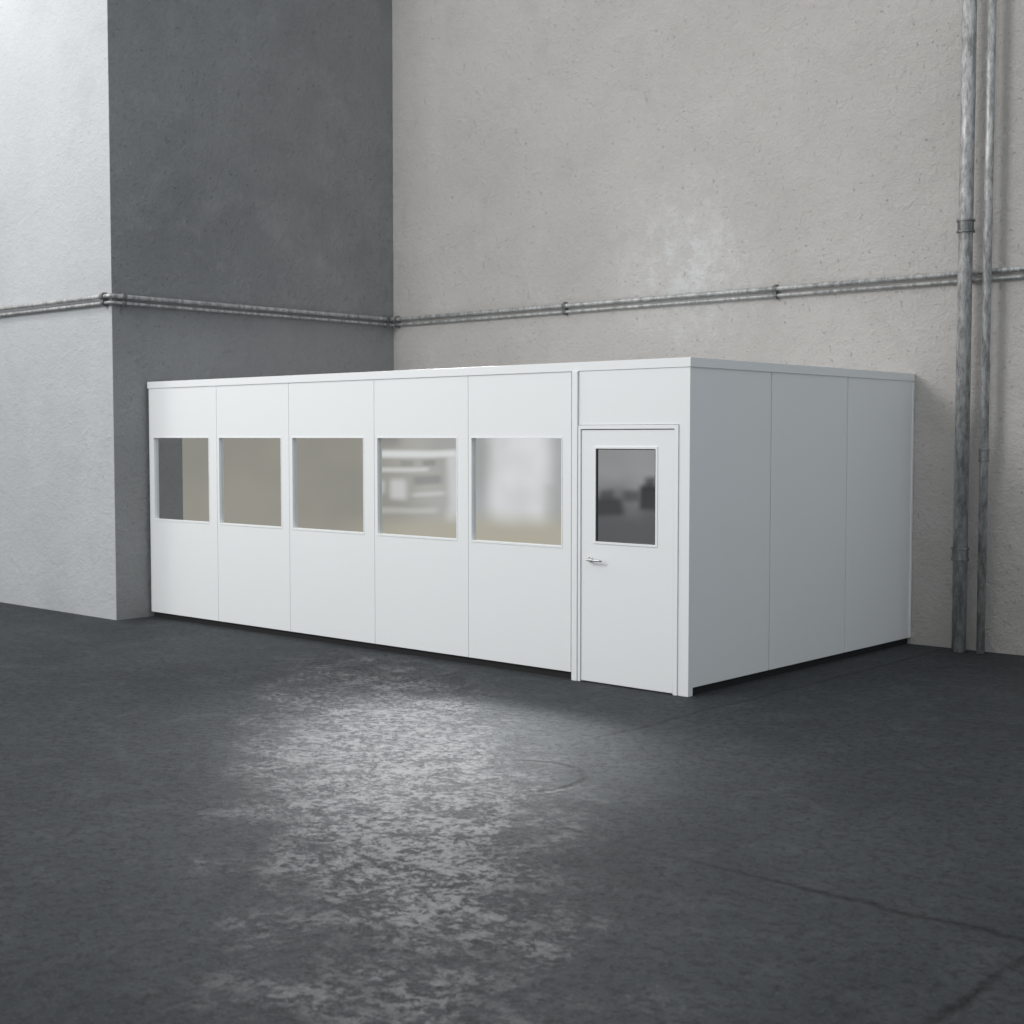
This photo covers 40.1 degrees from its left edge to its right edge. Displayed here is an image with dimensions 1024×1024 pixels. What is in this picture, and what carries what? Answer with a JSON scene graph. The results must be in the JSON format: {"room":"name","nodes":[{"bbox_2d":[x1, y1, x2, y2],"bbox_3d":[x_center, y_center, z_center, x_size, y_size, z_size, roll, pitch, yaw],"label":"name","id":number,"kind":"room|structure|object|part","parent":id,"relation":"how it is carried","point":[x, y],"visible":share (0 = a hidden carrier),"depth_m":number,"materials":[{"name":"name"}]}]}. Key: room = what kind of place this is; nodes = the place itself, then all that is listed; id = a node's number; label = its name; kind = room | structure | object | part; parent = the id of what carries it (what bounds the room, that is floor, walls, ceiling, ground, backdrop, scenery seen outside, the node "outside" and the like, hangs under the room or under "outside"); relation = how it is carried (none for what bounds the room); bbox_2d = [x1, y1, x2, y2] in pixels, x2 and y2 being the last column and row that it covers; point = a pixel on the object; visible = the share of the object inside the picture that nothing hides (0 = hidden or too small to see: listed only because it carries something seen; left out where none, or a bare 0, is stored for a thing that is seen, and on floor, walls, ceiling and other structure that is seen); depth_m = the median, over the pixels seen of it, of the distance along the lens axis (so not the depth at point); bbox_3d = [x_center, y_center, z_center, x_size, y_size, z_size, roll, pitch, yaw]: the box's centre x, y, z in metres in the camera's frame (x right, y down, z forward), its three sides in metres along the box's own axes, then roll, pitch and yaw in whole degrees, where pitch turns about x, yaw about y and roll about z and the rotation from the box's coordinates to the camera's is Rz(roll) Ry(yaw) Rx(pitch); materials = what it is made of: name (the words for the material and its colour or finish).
{"room":"warehouse interior","nodes":[
{"label":"warehouse interior","id":0,"kind":"room"},
{"bbox_2d":[0,0,115,619],"bbox_3d":[-7.536,-3.675,18.575,8.480,9.500,0.300,3,4,42],"label":"wall","id":1,"kind":"structure","parent":0,"point":[57,490],"depth_m":16.49,"materials":[{"name":"paint"}]},
{"bbox_2d":[107,0,393,619],"bbox_3d":[-3.147,-3.609,17.336,0.300,9.500,4.314,3,4,42],"label":"wall","id":2,"kind":"structure","parent":0,"point":[251,141],"depth_m":16.93,"materials":[{"name":"paint"}]},
{"bbox_2d":[0,602,1023,1023],"bbox_3d":[-2.326,1.639,10.037,28.000,0.200,15.085,3,4,42],"label":"floor","id":3,"kind":"structure","parent":0,"point":[200,823],"depth_m":7.18,"materials":[{"name":"concrete"}]},
{"bbox_2d":[147,357,914,696],"bbox_3d":[-0.102,-0.081,15.030,7.490,2.700,3.949,3,4,42],"label":"modular office","id":4,"kind":"object","parent":3,"relation":"on","point":[683,526],"visible":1,"depth_m":12.71,"materials":[{"name":"white metal"}]},
{"bbox_3d":[-3.659,-0.114,15.699,1.276,2.565,0.060,3,4,42],"label":"wall panel","id":5,"kind":"part","parent":4,"relation":"part of","materials":[{"name":"white metal"}]},
{"bbox_3d":[-2.726,-0.069,14.863,1.223,2.565,0.060,3,4,42],"label":"wall panel","id":6,"kind":"part","parent":4,"relation":"part of","materials":[{"name":"white metal"}]},
{"bbox_3d":[-1.790,-0.024,14.024,1.285,2.565,0.060,3,4,42],"label":"wall panel","id":7,"kind":"part","parent":4,"relation":"part of","materials":[{"name":"white metal"}]},
{"bbox_3d":[-0.844,0.021,13.176,1.250,2.565,0.060,3,4,42],"label":"wall panel","id":8,"kind":"part","parent":4,"relation":"part of","materials":[{"name":"white metal"}]},
{"bbox_3d":[0.073,0.065,12.355,1.204,2.565,0.060,3,4,42],"label":"wall panel","id":9,"kind":"part","parent":4,"relation":"part of","materials":[{"name":"white metal"}]},
{"bbox_3d":[-0.080,1.235,15.136,7.435,0.062,3.837,3,4,42],"label":"rail","id":10,"kind":"part","parent":4,"relation":"part of","materials":[{"name":"white metal"}]},
{"bbox_3d":[-0.083,-1.392,14.981,7.490,0.075,3.892,3,4,42],"label":"cornice trim","id":11,"kind":"part","parent":4,"relation":"part of","materials":[{"name":"white metal"}]},
{"bbox_3d":[0.691,0.401,11.729,0.175,0.048,0.063,3,4,42],"label":"door handle","id":12,"kind":"part","parent":4,"relation":"part of","materials":[{"name":"metal"}]},
{"bbox_3d":[0.953,0.385,11.562,0.946,2.121,0.039,3,4,42],"label":"door","id":13,"kind":"part","parent":4,"relation":"part of","materials":[{"name":"white metal"}]},
{"bbox_3d":[0.963,0.370,11.562,1.025,2.170,0.074,3,4,42],"label":"door frame","id":14,"kind":"part","parent":4,"relation":"part of","materials":[{"name":"white metal"}]},
{"bbox_3d":[1.006,0.145,11.519,1.129,2.624,0.063,3,4,42],"label":"door surround panel","id":15,"kind":"part","parent":4,"relation":"part of","materials":[{"name":"white metal"}]},
{"bbox_3d":[1.805,0.105,11.613,0.060,2.565,1.146,3,4,42],"label":"wall panel","id":16,"kind":"part","parent":4,"relation":"part of","materials":[{"name":"white metal"}]},
{"bbox_3d":[2.636,0.055,12.538,0.060,2.565,1.314,3,4,42],"label":"wall panel","id":17,"kind":"part","parent":4,"relation":"part of","materials":[{"name":"white metal"}]},
{"bbox_3d":[3.525,0.002,13.527,0.060,2.565,1.321,3,4,42],"label":"wall panel","id":18,"kind":"part","parent":4,"relation":"part of","materials":[{"name":"white metal"}]},
{"bbox_3d":[3.980,-0.020,13.998,0.024,2.559,0.034,3,4,42],"label":"corner post","id":19,"kind":"part","parent":4,"relation":"part of","materials":[{"name":"white metal"}]},
{"bbox_2d":[951,0,976,652],"bbox_3d":[4.308,-3.394,13.282,0.171,9.496,0.171,0,3,-3],"label":"vertical pipe","id":20,"kind":"object","parent":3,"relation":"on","point":[965,222],"visible":1,"depth_m":13.32,"materials":[{"name":"metal"}]},
{"bbox_2d":[976,0,996,653],"bbox_3d":[4.481,-3.388,13.168,0.101,9.496,0.101,0,3,-3],"label":"vertical pipe","id":21,"kind":"object","parent":3,"relation":"on","point":[984,449],"visible":1,"depth_m":13.23,"materials":[{"name":"metal"}]},
{"bbox_2d":[392,0,1023,655],"bbox_3d":[5.768,-3.347,12.444,19.515,9.500,0.300,3,4,42],"label":"wall","id":22,"kind":"structure","parent":0,"point":[546,152],"depth_m":15.28,"materials":[{"name":"paint"}]},
{"bbox_2d":[0,266,1023,327],"bbox_3d":[1.039,-2.269,13.584,28.000,0.155,4.405,3,4,42],"label":"pipe","id":23,"kind":"object","parent":22,"relation":"attached to","point":[775,288],"visible":1,"depth_m":16.13,"materials":[{"name":"metal"}]}
]}

